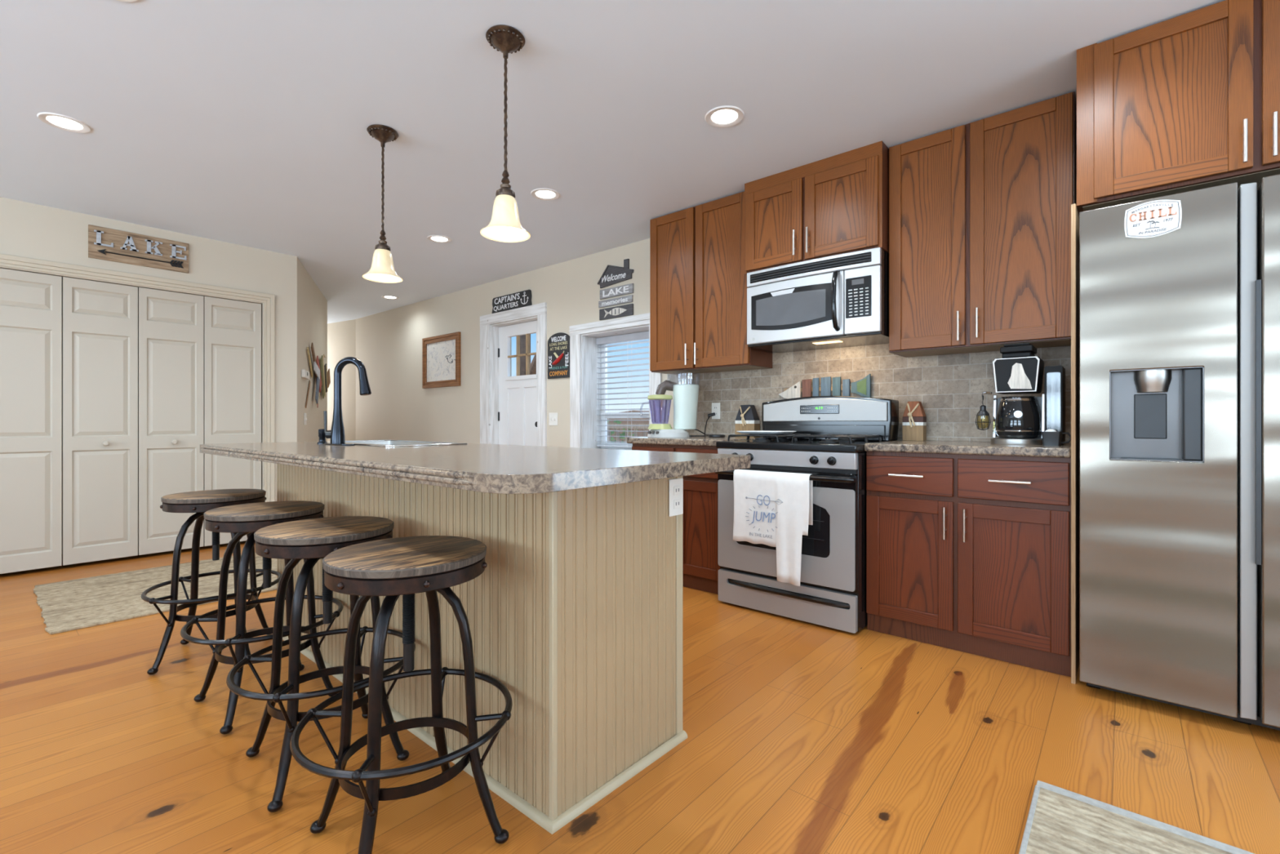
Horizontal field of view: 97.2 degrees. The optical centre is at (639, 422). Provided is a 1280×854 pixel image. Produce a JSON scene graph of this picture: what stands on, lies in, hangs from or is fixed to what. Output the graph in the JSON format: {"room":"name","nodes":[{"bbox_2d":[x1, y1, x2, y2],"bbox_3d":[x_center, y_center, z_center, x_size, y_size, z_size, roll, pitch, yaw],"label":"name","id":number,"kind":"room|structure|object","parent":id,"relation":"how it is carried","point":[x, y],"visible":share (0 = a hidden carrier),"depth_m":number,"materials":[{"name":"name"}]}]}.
{"room":"kitchen","nodes":[
{"label":"kitchen","id":0,"kind":"room"},
{"bbox_2d":[0,196,297,501],"bbox_3d":[-4.931,-0.220,3.159,0.700,2.440,5.180,0,0,41],"label":"wall","id":1,"kind":"structure","parent":0,"point":[27,229],"depth_m":4.40,"materials":[{"name":"beige paint"}]},
{"bbox_2d":[0,268,62,573],"bbox_3d":[-4.057,-0.007,3.686,0.034,1.959,0.384,0,0,41],"label":"door","id":2,"kind":"structure","parent":1,"relation":"in","point":[31,303],"depth_m":3.71,"materials":[{"name":"beige paint"}]},
{"bbox_2d":[62,276,137,565],"bbox_3d":[-3.791,-0.007,3.971,0.068,1.959,0.384,0,0,41],"label":"door","id":3,"kind":"structure","parent":1,"relation":"in","point":[100,320],"depth_m":3.96,"materials":[{"name":"beige paint"}]},
{"bbox_2d":[0,253,275,502],"bbox_3d":[-3.646,-0.036,4.103,0.023,2.073,1.723,0,0,41],"label":"trim","id":4,"kind":"structure","parent":1,"relation":"attached to","point":[6,260],"depth_m":4.50,"materials":[{"name":"beige paint"}]},
{"bbox_2d":[88,224,188,273],"bbox_3d":[-3.637,-1.255,4.110,0.028,0.226,0.552,0,0,41],"label":"sign","id":5,"kind":"object","parent":1,"relation":"attached to","point":[104,243],"visible":1,"depth_m":4.09,"materials":[{"name":"wood"}]},
{"bbox_2d":[137,287,204,555],"bbox_3d":[-3.538,-0.007,4.266,0.068,1.959,0.383,0,0,41],"label":"door","id":6,"kind":"structure","parent":1,"relation":"in","point":[171,324],"depth_m":4.25,"materials":[{"name":"beige paint"}]},
{"bbox_2d":[204,296,261,546],"bbox_3d":[-3.298,-0.007,4.571,0.034,1.959,0.383,0,0,41],"label":"door","id":7,"kind":"structure","parent":1,"relation":"in","point":[232,328],"depth_m":4.55,"materials":[{"name":"beige paint"}]},
{"bbox_2d":[297,257,327,441],"bbox_3d":[-4.275,-0.220,6.422,3.950,2.440,1.189,0,0,41],"label":"wall","id":8,"kind":"structure","parent":0,"point":[312,304],"depth_m":5.48,"materials":[{"name":"beige paint"}]},
{"bbox_2d":[301,368,309,379],"bbox_3d":[-3.092,-0.442,5.214,0.029,0.073,0.270,0,0,-22],"label":"thermostat","id":9,"kind":"object","parent":8,"relation":"attached to","point":[304,374],"visible":1,"depth_m":5.14,"materials":[{"name":"plastic"}]},
{"bbox_2d":[304,413,306,424],"bbox_3d":[-3.123,-0.030,5.271,0.015,0.110,0.100,0,0,-22],"label":"light switch","id":10,"kind":"object","parent":8,"relation":"attached to","point":[305,414],"visible":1,"depth_m":5.27,"materials":[{"name":"plastic"}]},
{"bbox_2d":[305,342,330,408],"bbox_3d":[-3.404,-0.454,6.033,0.059,0.643,1.639,0,0,-22],"label":"wall decoration","id":11,"kind":"object","parent":8,"relation":"attached to","point":[323,381],"depth_m":5.81,"materials":[{"name":"wood"}]},
{"bbox_2d":[0,0,1225,323],"bbox_3d":[-2.321,-1.490,2.055,13.000,0.100,7.300,0,0,41],"label":"ceiling","id":12,"kind":"structure","parent":0,"point":[243,122],"depth_m":2.51,"materials":[{"name":"white paint"}]},
{"bbox_2d":[36,112,91,133],"bbox_3d":[-2.766,-1.438,2.711,0.184,0.005,0.184,0,0,41],"label":"recessed light","id":13,"kind":"object","parent":12,"relation":"in","point":[61,122],"visible":1,"depth_m":2.71,"materials":[{"name":"white paint"}]},
{"bbox_2d":[116,0,137,1],"bbox_3d":[-1.744,-1.438,1.837,0.184,0.005,0.184,0,0,41],"label":"recessed light","id":14,"kind":"object","parent":12,"relation":"in","point":[117,0],"visible":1,"depth_m":1.92,"materials":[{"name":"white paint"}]},
{"bbox_2d":[362,124,403,283],"bbox_3d":[-1.274,-1.076,2.793,0.184,0.728,0.184,0,0,41],"label":"pendant lamp","id":15,"kind":"object","parent":12,"relation":"hanging from","point":[382,268],"visible":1,"depth_m":2.77,"materials":[{"name":"white glass"}]},
{"bbox_2d":[382,295,399,299],"bbox_3d":[-2.876,-1.438,6.495,0.184,0.005,0.184,0,0,41],"label":"recessed light","id":16,"kind":"object","parent":12,"relation":"in","point":[392,297],"visible":1,"depth_m":6.50,"materials":[{"name":"white paint"}]},
{"bbox_2d":[426,235,451,243],"bbox_3d":[-1.575,-1.438,4.428,0.184,0.005,0.184,0,0,41],"label":"recessed light","id":17,"kind":"object","parent":12,"relation":"in","point":[436,238],"visible":1,"depth_m":4.42,"materials":[{"name":"white paint"}]},
{"bbox_2d":[480,24,530,242],"bbox_3d":[-0.503,-1.071,2.110,0.184,0.738,0.184,0,0,41],"label":"pendant lamp","id":18,"kind":"object","parent":12,"relation":"hanging from","point":[504,225],"visible":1,"depth_m":2.09,"materials":[{"name":"white glass"}]},
{"bbox_2d":[530,187,559,199],"bbox_3d":[-0.596,-1.438,3.560,0.184,0.005,0.184,0,0,41],"label":"recessed light","id":19,"kind":"object","parent":12,"relation":"in","point":[543,193],"visible":1,"depth_m":3.55,"materials":[{"name":"white paint"}]},
{"bbox_2d":[705,105,744,127],"bbox_3d":[0.398,-1.438,2.656,0.184,0.005,0.184,0,0,41],"label":"recessed light","id":20,"kind":"object","parent":12,"relation":"in","point":[726,116],"visible":1,"depth_m":2.65,"materials":[{"name":"white paint"}]},
{"bbox_2d":[0,540,1279,853],"bbox_3d":[-2.224,1.050,2.169,13.000,0.100,7.600,0,0,41],"label":"floor","id":21,"kind":"structure","parent":0,"point":[804,737],"depth_m":1.70,"materials":[{"name":"brown wood"}]},
{"bbox_2d":[33,552,276,634],"bbox_3d":[-2.658,0.994,3.691,1.180,0.010,1.755,0,0,41],"label":"area rug","id":22,"kind":"object","parent":21,"relation":"on","point":[66,606],"visible":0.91,"depth_m":3.25,"materials":[{"name":"carpet"}]},
{"bbox_2d":[140,488,281,674],"bbox_3d":[-1.835,0.653,2.439,0.486,0.689,0.486,0,0,-29],"label":"bar stool","id":23,"kind":"object","parent":21,"relation":"on","point":[199,502],"visible":0.61,"depth_m":2.36,"materials":[{"name":"metal"}]},
{"bbox_2d":[180,500,342,733],"bbox_3d":[-1.345,0.653,2.034,0.486,0.689,0.486,0,0,32],"label":"bar stool","id":24,"kind":"object","parent":21,"relation":"on","point":[243,519],"visible":0.66,"depth_m":1.99,"materials":[{"name":"metal"}]},
{"bbox_2d":[226,515,415,812],"bbox_3d":[-0.928,0.653,1.675,0.486,0.689,0.486,0,0,39],"label":"bar stool","id":25,"kind":"object","parent":21,"relation":"on","point":[313,540],"visible":0.73,"depth_m":1.60,"materials":[{"name":"metal"}]},
{"bbox_2d":[289,535,512,853],"bbox_3d":[-0.556,0.653,1.356,0.486,0.689,0.486,0,0,41],"label":"bar stool","id":26,"kind":"object","parent":21,"relation":"on","point":[391,568],"visible":1,"depth_m":1.33,"materials":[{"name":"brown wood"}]},
{"bbox_2d":[276,463,688,834],"bbox_3d":[-0.794,0.569,2.242,2.027,0.862,0.572,0,0,41],"label":"kitchen island","id":27,"kind":"object","parent":21,"relation":"on","point":[575,607],"visible":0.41,"depth_m":1.56,"materials":[{"name":"beige paint"}]},
{"bbox_2d":[200,440,750,493],"bbox_3d":[-0.843,0.119,2.147,2.365,0.038,0.897,0,0,41],"label":"island countertop","id":28,"kind":"structure","parent":27,"relation":"on","point":[497,468],"depth_m":1.47,"materials":[{"name":"stone"}]},
{"bbox_2d":[316,428,330,444],"bbox_3d":[-1.468,0.066,2.636,0.041,0.069,0.074,0,0,41],"label":"soap dispenser","id":29,"kind":"object","parent":28,"relation":"on","point":[322,435],"visible":0.75,"depth_m":2.61,"materials":[{"name":"black metal"}]},
{"bbox_2d":[323,356,371,445],"bbox_3d":[-1.319,-0.095,2.494,0.256,0.390,0.114,0,0,22],"label":"kitchen faucet","id":30,"kind":"object","parent":28,"relation":"on","point":[336,435],"visible":1,"depth_m":2.49,"materials":[{"name":"black metal"}]},
{"bbox_2d":[325,439,467,446],"bbox_3d":[-1.190,0.182,2.684,0.760,0.176,0.383,0,0,41],"label":"sink","id":31,"kind":"object","parent":28,"relation":"in","point":[390,442],"visible":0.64,"depth_m":2.84,"materials":[{"name":"silver metal"}]},
{"bbox_2d":[345,440,435,444],"bbox_3d":[-1.190,0.185,2.684,0.700,0.170,0.323,0,0,41],"label":"basin","id":32,"kind":"object","parent":31,"relation":"in","point":[377,442],"depth_m":2.92,"materials":[{"name":"metal"}]},
{"bbox_2d":[668,477,683,516],"bbox_3d":[0.115,0.235,1.769,0.008,0.115,0.070,0,0,41],"label":"power outlet","id":33,"kind":"object","parent":27,"relation":"attached to","point":[675,486],"visible":1,"depth_m":1.76,"materials":[{"name":"plastic"}]},
{"bbox_2d":[673,485,679,495],"bbox_3d":[0.117,0.214,1.768,0.003,0.028,0.032,0,0,41],"label":"socket","id":34,"kind":"object","parent":33,"relation":"attached to","point":[676,488],"depth_m":1.77,"materials":[{"name":"plastic"}]},
{"bbox_2d":[673,498,679,508],"bbox_3d":[0.117,0.256,1.768,0.003,0.028,0.032,0,0,41],"label":"socket","id":35,"kind":"object","parent":33,"relation":"attached to","point":[676,501],"depth_m":1.77,"materials":[{"name":"plastic"}]},
{"bbox_2d":[631,443,719,594],"bbox_3d":[0.411,0.569,3.675,0.722,0.862,0.683,0,0,41],"label":"base cabinet","id":36,"kind":"object","parent":21,"relation":"on","point":[700,567],"visible":0.22,"depth_m":3.34,"materials":[{"name":"brown wood"}]},
{"bbox_2d":[626,435,761,446],"bbox_3d":[0.411,0.119,3.687,0.750,0.038,0.664,0,0,41],"label":"countertop","id":37,"kind":"structure","parent":36,"relation":"on","point":[690,441],"depth_m":3.45,"materials":[{"name":"stone"}]},
{"bbox_2d":[647,379,705,437],"bbox_3d":[0.210,-0.118,3.870,0.437,0.435,0.258,0,0,21],"label":"machine","id":38,"kind":"object","parent":37,"relation":"on","point":[685,396],"visible":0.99,"depth_m":3.80,"materials":[{"name":"grey plastic"}]},
{"bbox_2d":[647,394,672,429],"bbox_3d":[0.117,-0.070,3.890,0.231,0.236,0.172,0,0,41],"label":"jar","id":39,"kind":"object","parent":38,"relation":"on","point":[655,397],"depth_m":3.81,"materials":[{"name":"purple plastic"}]},
{"bbox_2d":[704,412,724,437],"bbox_3d":[0.512,0.015,3.859,0.112,0.169,0.284,0,0,-1],"label":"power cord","id":40,"kind":"object","parent":37,"relation":"on","point":[713,413],"visible":1,"depth_m":3.75,"materials":[{"name":"black plastic"}]},
{"bbox_2d":[734,404,759,437],"bbox_3d":[0.710,-0.008,3.756,0.145,0.215,0.097,0,0,41],"label":"buoy","id":41,"kind":"object","parent":37,"relation":"on","point":[747,419],"visible":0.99,"depth_m":3.73,"materials":[{"name":"wood"}]},
{"bbox_2d":[714,395,898,633],"bbox_3d":[0.911,0.424,3.099,0.771,1.152,0.708,0,0,41],"label":"gas range","id":42,"kind":"object","parent":21,"relation":"on","point":[830,437],"visible":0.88,"depth_m":2.87,"materials":[{"name":"silver metal"}]},
{"bbox_2d":[736,430,796,434],"bbox_3d":[0.731,0.059,3.258,0.270,0.015,0.240,0,0,41],"label":"serving tray","id":43,"kind":"object","parent":42,"relation":"on","point":[758,432],"visible":1,"depth_m":3.17,"materials":[{"name":"white paint"}]},
{"bbox_2d":[733,469,813,586],"bbox_3d":[0.662,0.522,2.855,0.426,0.543,0.061,0,0,41],"label":"dish towel","id":44,"kind":"object","parent":42,"relation":"hanging from","point":[771,508],"visible":1,"depth_m":2.81,"materials":[{"name":"white fabric"}]},
{"bbox_2d":[715,439,879,453],"bbox_3d":[0.925,0.124,3.116,0.771,0.038,0.664,0,0,41],"label":"cooktop","id":45,"kind":"object","parent":42,"relation":"in","point":[753,446],"depth_m":2.88,"materials":[{"name":"black metal"}]},
{"bbox_2d":[866,451,1071,676],"bbox_3d":[1.575,0.569,2.677,0.785,0.862,0.683,0,0,41],"label":"base cabinet","id":46,"kind":"object","parent":21,"relation":"on","point":[969,553],"visible":1,"depth_m":2.41,"materials":[{"name":"brown wood"}]},
{"bbox_2d":[864,440,1071,457],"bbox_3d":[1.582,0.119,2.684,0.785,0.038,0.664,0,0,41],"label":"countertop","id":47,"kind":"structure","parent":46,"relation":"on","point":[964,447],"depth_m":2.44,"materials":[{"name":"stone"}]},
{"bbox_2d":[902,401,926,440],"bbox_3d":[1.492,-0.007,3.072,0.105,0.213,0.087,0,0,41],"label":"buoy","id":48,"kind":"object","parent":47,"relation":"on","point":[914,418],"visible":1,"depth_m":3.05,"materials":[{"name":"wood"}]},
{"bbox_2d":[982,342,1065,444],"bbox_3d":[1.737,-0.126,2.555,0.291,0.452,0.229,0,0,41],"label":"coffee maker","id":49,"kind":"object","parent":47,"relation":"on","point":[1017,420],"visible":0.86,"depth_m":2.49,"materials":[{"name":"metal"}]},
{"bbox_2d":[975,393,991,430],"bbox_3d":[1.571,-0.048,2.581,0.065,0.170,0.065,0,0,41],"label":"lantern ornament","id":50,"kind":"object","parent":49,"relation":"hanging from","point":[982,411],"visible":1,"depth_m":2.57,"materials":[{"name":"black metal"}]},
{"bbox_2d":[1041,431,1071,445],"bbox_3d":[1.767,0.070,2.387,0.104,0.060,0.068,0,0,41],"label":"mug","id":51,"kind":"object","parent":47,"relation":"on","point":[1049,438],"visible":0.99,"depth_m":2.37,"materials":[{"name":"black ceramic"}]},
{"bbox_2d":[1044,429,1056,431],"bbox_3d":[1.750,0.045,2.401,0.043,0.031,0.044,0,0,41],"label":"pod","id":52,"kind":"object","parent":51,"relation":"in","point":[1047,430],"visible":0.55,"depth_m":2.39,"materials":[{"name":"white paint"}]},
{"bbox_2d":[1071,203,1079,684],"bbox_3d":[1.880,0.083,2.415,0.014,1.834,0.684,0,0,41],"label":"end panel","id":53,"kind":"object","parent":21,"relation":"on","point":[1074,215],"visible":0.52,"depth_m":2.16,"materials":[{"name":"brown wood"}]},
{"bbox_2d":[1018,780,1254,853],"bbox_3d":[1.481,0.993,0.639,1.782,0.012,0.898,0,0,41],"label":"area rug","id":54,"kind":"object","parent":21,"relation":"on","point":[1060,820],"visible":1,"depth_m":1.36,"materials":[{"name":"fabric"}]},
{"bbox_2d":[1079,173,1279,730],"bbox_3d":[2.203,0.115,2.057,0.912,1.771,0.750,0,0,41],"label":"refrigerator","id":55,"kind":"object","parent":21,"relation":"on","point":[1180,329],"visible":0.99,"depth_m":1.89,"materials":[{"name":"metal"}]},
{"bbox_2d":[1124,200,1182,238],"bbox_3d":[1.761,-0.698,1.938,0.146,0.125,0.004,0,0,41],"label":"magnet","id":56,"kind":"object","parent":55,"relation":"attached to","point":[1152,219],"visible":1,"depth_m":1.94,"materials":[{"name":"white"}]},
{"bbox_2d":[327,216,1079,447],"bbox_3d":[-0.102,-0.220,4.644,12.600,2.440,0.400,0,0,41],"label":"wall","id":57,"kind":"structure","parent":0,"point":[388,343],"depth_m":6.27,"materials":[{"name":"beige paint"}]},
{"bbox_2d":[422,331,461,388],"bbox_3d":[-2.259,-0.692,6.393,0.780,0.587,0.029,0,0,41],"label":"chart","id":58,"kind":"object","parent":57,"relation":"attached to","point":[441,354],"visible":1,"depth_m":6.37,"materials":[{"name":"white paper"}]},
{"bbox_2d":[492,289,532,313],"bbox_3d":[-1.270,-1.185,5.551,0.627,0.154,0.022,0,0,41],"label":"sign","id":59,"kind":"object","parent":57,"relation":"attached to","point":[521,299],"visible":1,"depth_m":5.52,"materials":[{"name":"black wood"}]},
{"bbox_2d":[480,302,546,446],"bbox_3d":[-1.228,-0.052,5.593,1.047,2.105,0.144,0,0,41],"label":"trim","id":60,"kind":"structure","parent":57,"relation":"attached to","point":[489,333],"depth_m":5.78,"materials":[{"name":"white wood"}]},
{"bbox_2d":[497,320,537,445],"bbox_3d":[-1.190,0.003,5.603,0.758,1.975,0.100,0,0,41],"label":"door","id":61,"kind":"structure","parent":57,"relation":"in","point":[517,394],"depth_m":5.67,"materials":[{"name":"white paint"}]},
{"bbox_2d":[549,413,557,425],"bbox_3d":[-0.795,-0.028,5.150,0.116,0.116,0.014,0,0,41],"label":"light switch","id":62,"kind":"object","parent":57,"relation":"attached to","point":[553,416],"visible":1,"depth_m":5.15,"materials":[{"name":"plastic"}]},
{"bbox_2d":[547,332,569,378],"bbox_3d":[-0.736,-0.603,5.088,0.306,0.410,0.038,0,0,41],"label":"sign","id":63,"kind":"object","parent":57,"relation":"attached to","point":[558,344],"visible":1,"depth_m":5.08,"materials":[{"name":"black wood"}]},
{"bbox_2d":[568,312,662,449],"bbox_3d":[-0.112,-0.235,4.725,1.120,1.230,0.290,0,0,41],"label":"trim","id":64,"kind":"structure","parent":57,"relation":"attached to","point":[584,426],"depth_m":4.93,"materials":[{"name":"white wood"}]},
{"bbox_2d":[596,258,634,319],"bbox_3d":[-0.205,-1.089,4.637,0.395,0.458,0.024,0,0,41],"label":"welcome sign","id":65,"kind":"object","parent":57,"relation":"attached to","point":[612,274],"visible":1,"depth_m":4.62,"materials":[{"name":"grey wood"}]},
{"bbox_2d":[600,344,648,449],"bbox_3d":[-0.052,-0.259,4.848,0.764,0.987,0.035,0,0,41],"label":"window","id":66,"kind":"structure","parent":57,"relation":"in","point":[602,348],"depth_m":5.06,"materials":[{"name":"white paint"}]},
{"bbox_2d":[595,330,648,447],"bbox_3d":[-0.088,-0.268,4.806,0.748,0.965,0.065,0,0,41],"label":"window blind","id":67,"kind":"object","parent":66,"relation":"attached to","point":[642,335],"visible":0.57,"depth_m":4.85,"materials":[{"name":"white plastic"}]},
{"bbox_2d":[649,191,772,374],"bbox_3d":[0.456,-0.896,3.831,0.797,1.086,0.343,0,0,41],"label":"upper cabinet","id":68,"kind":"object","parent":57,"relation":"attached to","point":[698,279],"visible":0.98,"depth_m":3.71,"materials":[{"name":"brown wood"}]},
{"bbox_2d":[744,140,888,275],"bbox_3d":[1.050,-1.165,3.277,0.800,0.548,0.455,0,0,41],"label":"upper cabinet","id":69,"kind":"object","parent":57,"relation":"attached to","point":[838,204],"visible":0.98,"depth_m":3.09,"materials":[{"name":"brown wood"}]},
{"bbox_2d":[746,247,888,352],"bbox_3d":[1.034,-0.669,3.237,0.769,0.442,0.492,0,0,41],"label":"microwave","id":70,"kind":"object","parent":69,"relation":"attached to","point":[842,300],"visible":1,"depth_m":3.07,"materials":[{"name":"silver metal"}]},
{"bbox_2d":[684,343,1071,443],"bbox_3d":[1.214,-0.396,3.422,2.300,0.992,0.022,0,0,41],"label":"wall","id":71,"kind":"structure","parent":57,"relation":"attached to","point":[949,388],"depth_m":3.21,"materials":[{"name":"tile"}]},
{"bbox_2d":[711,402,719,418],"bbox_3d":[0.536,-0.080,3.983,0.070,0.115,0.008,0,0,41],"label":"power outlet","id":72,"kind":"object","parent":71,"relation":"attached to","point":[715,406],"visible":1,"depth_m":3.98,"materials":[{"name":"plastic"}]},
{"bbox_2d":[778,373,871,398],"bbox_3d":[1.120,-0.207,3.465,0.579,0.151,0.035,0,0,41],"label":"fish","id":73,"kind":"object","parent":71,"relation":"attached to","point":[862,387],"visible":0.77,"depth_m":3.43},
{"bbox_2d":[888,91,1078,357],"bbox_3d":[1.672,-0.901,2.789,0.771,1.076,0.343,0,0,41],"label":"upper cabinet","id":74,"kind":"object","parent":57,"relation":"attached to","point":[980,211],"visible":0.94,"depth_m":2.66,"materials":[{"name":"brown wood"}]},
{"bbox_2d":[1076,0,1279,216],"bbox_3d":[2.237,-1.137,2.102,0.937,0.604,0.695,0,0,41],"label":"upper cabinet","id":75,"kind":"object","parent":57,"relation":"attached to","point":[1190,101],"visible":0.97,"depth_m":1.99,"materials":[{"name":"brown wood"}]},
{"label":"outside","id":76,"kind":"structure","parent":0,"visible":0},
{"bbox_3d":[3.989,2.550,20.023,60.000,0.100,24.400,0,0,41],"label":"ground","id":77,"kind":"structure","parent":76,"visible":0},
{"bbox_2d":[607,420,640,442],"bbox_3d":[-0.506,1.185,9.111,1.295,2.630,1.235,0,0,41],"label":"shrub","id":78,"kind":"object","parent":77,"relation":"on","point":[615,421],"visible":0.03,"depth_m":9.14,"materials":[{"name":"green plant"}]},
{"bbox_2d":[607,409,648,442],"bbox_3d":[6.232,0.881,34.167,59.000,3.237,8.000,0,0,41],"label":"shore","id":79,"kind":"structure","parent":77,"relation":"on","point":[633,411],"depth_m":34.72,"materials":[{"name":"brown wood"}]},
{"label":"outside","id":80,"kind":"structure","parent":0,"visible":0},
{"bbox_3d":[-0.025,1.200,6.119,10.000,0.100,1.940,0,0,41],"label":"floor","id":81,"kind":"structure","parent":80,"visible":0},
{"bbox_2d":[520,333,536,375],"bbox_3d":[0.238,-0.325,6.809,8.500,2.950,0.250,0,0,41],"label":"log porch","id":82,"kind":"object","parent":81,"relation":"on","point":[522,338],"visible":0.03,"depth_m":8.46,"materials":[{"name":"brown wood"}]},
{"bbox_2d":[607,423,648,442],"bbox_3d":[0.362,0.585,6.801,5.300,1.130,0.080,0,0,41],"label":"porch railing","id":83,"kind":"object","parent":81,"relation":"on","point":[617,428],"visible":0.02,"depth_m":7.24,"materials":[{"name":"white wood"}]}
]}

